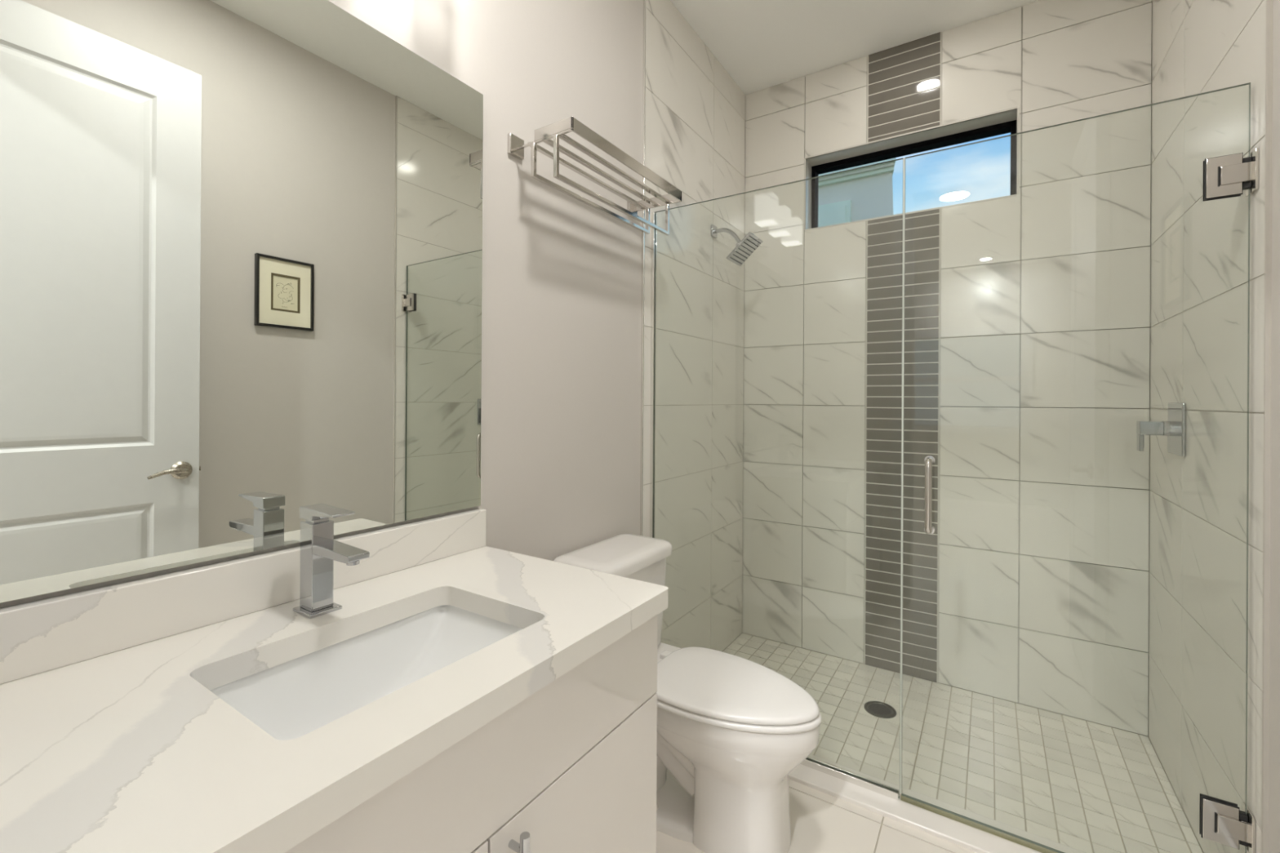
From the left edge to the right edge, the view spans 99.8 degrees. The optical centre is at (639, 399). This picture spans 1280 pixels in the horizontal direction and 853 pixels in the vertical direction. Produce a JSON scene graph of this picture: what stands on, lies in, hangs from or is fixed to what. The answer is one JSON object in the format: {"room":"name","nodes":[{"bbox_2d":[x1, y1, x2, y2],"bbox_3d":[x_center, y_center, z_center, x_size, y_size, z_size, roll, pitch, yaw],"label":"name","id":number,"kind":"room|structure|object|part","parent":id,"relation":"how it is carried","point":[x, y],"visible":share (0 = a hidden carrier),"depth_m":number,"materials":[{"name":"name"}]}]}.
{"room":"bathroom","nodes":[
{"label":"bathroom","id":0,"kind":"room"},
{"bbox_2d":[0,0,745,651],"bbox_3d":[-0.213,-0.148,1.806,0.121,2.977,2.836,0,0,33],"label":"wall","id":1,"kind":"structure","parent":0,"point":[566,283],"depth_m":1.84,"materials":[{"name":"beige paint"}]},
{"bbox_2d":[0,0,483,603],"bbox_3d":[-0.672,-0.259,0.989,0.013,1.057,0.954,0,0,33],"label":"wall mirror","id":2,"kind":"object","parent":1,"relation":"attached to","point":[241,241],"visible":1,"depth_m":0.92,"materials":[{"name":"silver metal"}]},
{"bbox_2d":[0,508,486,684],"bbox_3d":[-0.668,0.326,0.985,0.029,0.094,0.963,0,0,33],"label":"backsplash","id":3,"kind":"structure","parent":1,"relation":"attached to","point":[40,636],"depth_m":0.86,"materials":[{"name":"white stone"}]},
{"bbox_2d":[507,116,681,235],"bbox_3d":[-0.103,-0.654,1.682,0.211,0.144,0.632,0,0,33],"label":"towel rack","id":4,"kind":"object","parent":1,"relation":"attached to","point":[516,145],"visible":1,"depth_m":1.57,"materials":[{"name":"silver metal"}]},
{"bbox_3d":[-0.344,-0.701,1.493,0.012,0.054,0.052,0,0,33],"label":"wall plate","id":5,"kind":"part","parent":4,"relation":"part of","materials":[{"name":"silver metal"}]},
{"bbox_3d":[-0.028,-0.699,1.979,0.012,0.054,0.052,0,0,33],"label":"wall plate","id":6,"kind":"part","parent":4,"relation":"part of","materials":[{"name":"silver metal"}]},
{"bbox_3d":[0.009,-0.215,2.045,0.010,2.840,0.006,0,0,33],"label":"tile edge trim","id":7,"kind":"part","parent":1,"relation":"part of","materials":[{"name":"metal"}]},
{"bbox_2d":[711,224,763,266],"bbox_3d":[0.438,-0.728,2.491,0.220,0.190,0.152,0,0,33],"label":"showerhead","id":8,"kind":"object","parent":1,"relation":"attached to","point":[744,248],"visible":1,"depth_m":2.47,"materials":[{"name":"silver metal"}]},
{"bbox_3d":[0.408,-0.764,2.511,0.132,0.083,0.019,0,0,33],"label":"arm","id":9,"kind":"part","parent":8,"relation":"part of","materials":[{"name":"silver metal"}]},
{"bbox_3d":[0.480,-0.687,2.464,0.119,0.109,0.152,0,0,33],"label":"spray plate","id":10,"kind":"part","parent":8,"relation":"part of","materials":[{"name":"silver metal"}]},
{"bbox_2d":[670,0,1039,95],"bbox_3d":[-0.580,-1.691,-0.351,4.000,0.100,7.166,0,0,33],"label":"ceiling","id":11,"kind":"structure","parent":0,"point":[761,44],"depth_m":2.36,"materials":[{"name":"paint"}]},
{"bbox_2d":[656,632,1204,852],"bbox_3d":[-0.660,1.267,-0.450,4.000,0.137,6.936,0,0,33],"label":"floor","id":12,"kind":"structure","parent":0,"point":[1086,786],"depth_m":1.83,"materials":[{"name":"beige tile"}]},
{"bbox_2d":[284,614,657,852],"bbox_3d":[-0.436,0.807,0.834,0.585,0.788,0.930,0,0,33],"label":"vanity cabinet","id":13,"kind":"object","parent":12,"relation":"on","point":[570,767],"visible":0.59,"depth_m":0.81,"materials":[{"name":"white paint"}]},
{"bbox_2d":[0,546,668,852],"bbox_3d":[-0.441,0.394,0.837,0.572,0.038,0.963,0,0,33],"label":"countertop","id":14,"kind":"structure","parent":13,"relation":"on","point":[132,749],"depth_m":0.64,"materials":[{"name":"white stone"}]},
{"bbox_2d":[293,503,369,618],"bbox_3d":[-0.530,0.282,0.930,0.163,0.184,0.054,0,0,33],"label":"faucet","id":15,"kind":"object","parent":14,"relation":"on","point":[319,549],"visible":1,"depth_m":0.94,"materials":[{"name":"silver metal"}]},
{"bbox_3d":[-0.574,0.371,0.958,0.062,0.006,0.054,0,0,33],"label":"plate","id":16,"kind":"part","parent":15,"relation":"part of","materials":[{"name":"silver metal"}]},
{"bbox_3d":[-0.548,0.203,0.942,0.111,0.027,0.039,0,0,33],"label":"lever","id":17,"kind":"part","parent":15,"relation":"part of","materials":[{"name":"silver metal"}]},
{"bbox_3d":[-0.510,0.259,0.917,0.115,0.018,0.036,0,0,33],"label":"spout","id":18,"kind":"part","parent":15,"relation":"part of","materials":[{"name":"silver metal"}]},
{"bbox_2d":[209,604,523,740],"bbox_3d":[-0.392,0.484,0.839,0.312,0.143,0.450,0,0,33],"label":"undermount sink","id":19,"kind":"object","parent":14,"relation":"in","point":[293,699],"visible":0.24,"depth_m":0.94,"materials":[{"name":"white ceramic"}]},
{"bbox_3d":[-0.345,0.847,0.516,0.018,0.520,0.492,0,0,33],"label":"door","id":20,"kind":"part","parent":13,"relation":"part of","materials":[{"name":"white paint"}]},
{"bbox_3d":[-0.167,0.679,0.743,0.034,0.165,0.014,0,0,33],"label":"handle","id":21,"kind":"part","parent":13,"relation":"part of","materials":[{"name":"silver metal"}]},
{"bbox_3d":[-0.092,0.848,0.907,0.018,0.520,0.432,0,0,33],"label":"door","id":22,"kind":"part","parent":13,"relation":"part of","materials":[{"name":"white paint"}]},
{"bbox_2d":[553,533,822,852],"bbox_3d":[0.140,0.837,1.560,0.742,0.737,0.392,0,0,33],"label":"toilet","id":23,"kind":"object","parent":12,"relation":"on","point":[732,730],"visible":0.73,"depth_m":1.43,"materials":[{"name":"white ceramic"}]},
{"bbox_3d":[-0.076,0.491,1.702,0.221,0.048,0.392,0,0,33],"label":"tank lid","id":24,"kind":"part","parent":23,"relation":"part of","materials":[{"name":"white ceramic"}]},
{"bbox_3d":[-0.081,0.667,1.704,0.196,0.307,0.366,0,0,33],"label":"tank","id":25,"kind":"part","parent":23,"relation":"part of","materials":[{"name":"white ceramic"}]},
{"bbox_3d":[0.257,0.801,1.507,0.478,0.019,0.334,0,0,33],"label":"lid","id":26,"kind":"part","parent":23,"relation":"part of","materials":[{"name":"white plastic"}]},
{"bbox_3d":[0.244,1.018,1.514,0.504,0.375,0.320,0,0,33],"label":"bowl","id":27,"kind":"part","parent":23,"relation":"part of","materials":[{"name":"white ceramic"}]},
{"bbox_3d":[0.254,0.821,1.509,0.496,0.017,0.338,0,0,33],"label":"seat","id":28,"kind":"part","parent":23,"relation":"part of","materials":[{"name":"white plastic"}]},
{"bbox_2d":[863,701,896,718],"bbox_3d":[0.967,1.246,2.167,0.120,0.003,0.120,0,0,33],"label":"floor drain","id":29,"kind":"object","parent":12,"relation":"on","point":[877,708],"visible":1,"depth_m":2.16,"materials":[{"name":"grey metal"}]},
{"bbox_2d":[788,753,1085,852],"bbox_3d":[0.706,1.221,1.650,1.604,0.050,0.143,0,0,33],"label":"shower curb","id":30,"kind":"object","parent":12,"relation":"on","point":[966,833],"depth_m":1.55,"materials":[{"name":"white stone"}]},
{"bbox_2d":[649,158,902,799],"bbox_3d":[0.414,0.234,1.855,0.882,1.920,0.020,0,0,33],"label":"glass panel","id":31,"kind":"object","parent":30,"relation":"on","point":[870,784],"visible":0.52,"depth_m":2.08,"materials":[{"name":"glass"}]},
{"bbox_2d":[742,0,1152,736],"bbox_3d":[1.290,-0.139,2.520,1.864,2.977,0.201,0,0,33],"label":"wall","id":32,"kind":"structure","parent":0,"point":[1028,312],"depth_m":2.32,"materials":[{"name":"tile"}]},
{"bbox_2d":[811,120,1016,228],"bbox_3d":[1.271,-1.030,2.582,0.870,0.355,0.065,0,0,33],"label":"window","id":33,"kind":"structure","parent":32,"relation":"in","point":[1008,126],"depth_m":2.53,"materials":[{"name":"black metal"}]},
{"bbox_2d":[1148,0,1279,852],"bbox_3d":[1.241,-0.140,0.862,0.141,2.977,2.836,0,0,33],"label":"wall","id":34,"kind":"structure","parent":0,"point":[1198,329],"depth_m":1.43,"materials":[{"name":"white tile"}]},
{"bbox_2d":[899,82,1258,852],"bbox_3d":[1.081,0.237,1.408,0.722,1.918,0.063,0,0,31],"label":"shower door","id":35,"kind":"structure","parent":34,"relation":"attached to","point":[1221,821],"depth_m":1.24,"materials":[{"name":"clear glass"}]},
{"bbox_3d":[0.831,0.277,1.550,0.019,0.221,0.045,0,0,33],"label":"handle","id":36,"kind":"part","parent":35,"relation":"part of","materials":[{"name":"silver metal"}]},
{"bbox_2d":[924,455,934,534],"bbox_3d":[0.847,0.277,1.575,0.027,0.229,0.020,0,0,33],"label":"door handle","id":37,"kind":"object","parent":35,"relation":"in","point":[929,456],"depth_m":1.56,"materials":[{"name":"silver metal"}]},
{"bbox_3d":[1.382,0.976,1.223,0.005,0.092,0.056,0,0,33],"label":"hinge wall plate","id":38,"kind":"part","parent":35,"relation":"part of","materials":[{"name":"silver metal"}]},
{"bbox_3d":[1.391,-0.516,1.224,0.005,0.092,0.056,0,0,33],"label":"hinge wall plate","id":39,"kind":"part","parent":35,"relation":"part of","materials":[{"name":"silver metal"}]},
{"bbox_2d":[1136,402,1186,456],"bbox_3d":[1.663,0.091,1.730,0.095,0.164,0.164,0,0,33],"label":"shower valve","id":40,"kind":"object","parent":34,"relation":"attached to","point":[1175,428],"visible":1,"depth_m":1.71,"materials":[{"name":"silver metal"}]},
{"bbox_3d":[1.648,0.118,1.740,0.058,0.097,0.048,0,0,33],"label":"lever handle","id":41,"kind":"part","parent":40,"relation":"part of","materials":[{"name":"silver metal"}]},
{"bbox_3d":[1.684,0.091,1.716,0.028,0.048,0.048,0,0,33],"label":"stem","id":42,"kind":"part","parent":40,"relation":"part of","materials":[{"name":"silver metal"}]},
{"bbox_3d":[1.361,-0.208,1.167,0.010,2.840,0.006,0,0,33],"label":"tile edge trim","id":43,"kind":"part","parent":34,"relation":"part of","materials":[{"name":"tile"}]},
{"label":"outside","id":44,"kind":"structure","parent":0,"visible":0},
{"bbox_3d":[1.788,1.605,4.793,60.000,0.300,70.000,0,0,33],"label":"ground","id":45,"kind":"structure","parent":44,"visible":0},
{"bbox_2d":[817,157,895,227],"bbox_3d":[1.747,-0.642,8.658,4.900,4.200,3.580,0,0,33],"label":"house","id":46,"kind":"structure","parent":45,"relation":"on","point":[866,193],"depth_m":6.19,"materials":[{"name":"grey paint"}]},
{"bbox_3d":[2.130,-1.772,6.393,0.700,1.060,0.069,0,0,33],"label":"window trim","id":47,"kind":"part","parent":46,"relation":"part of","materials":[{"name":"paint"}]}
]}

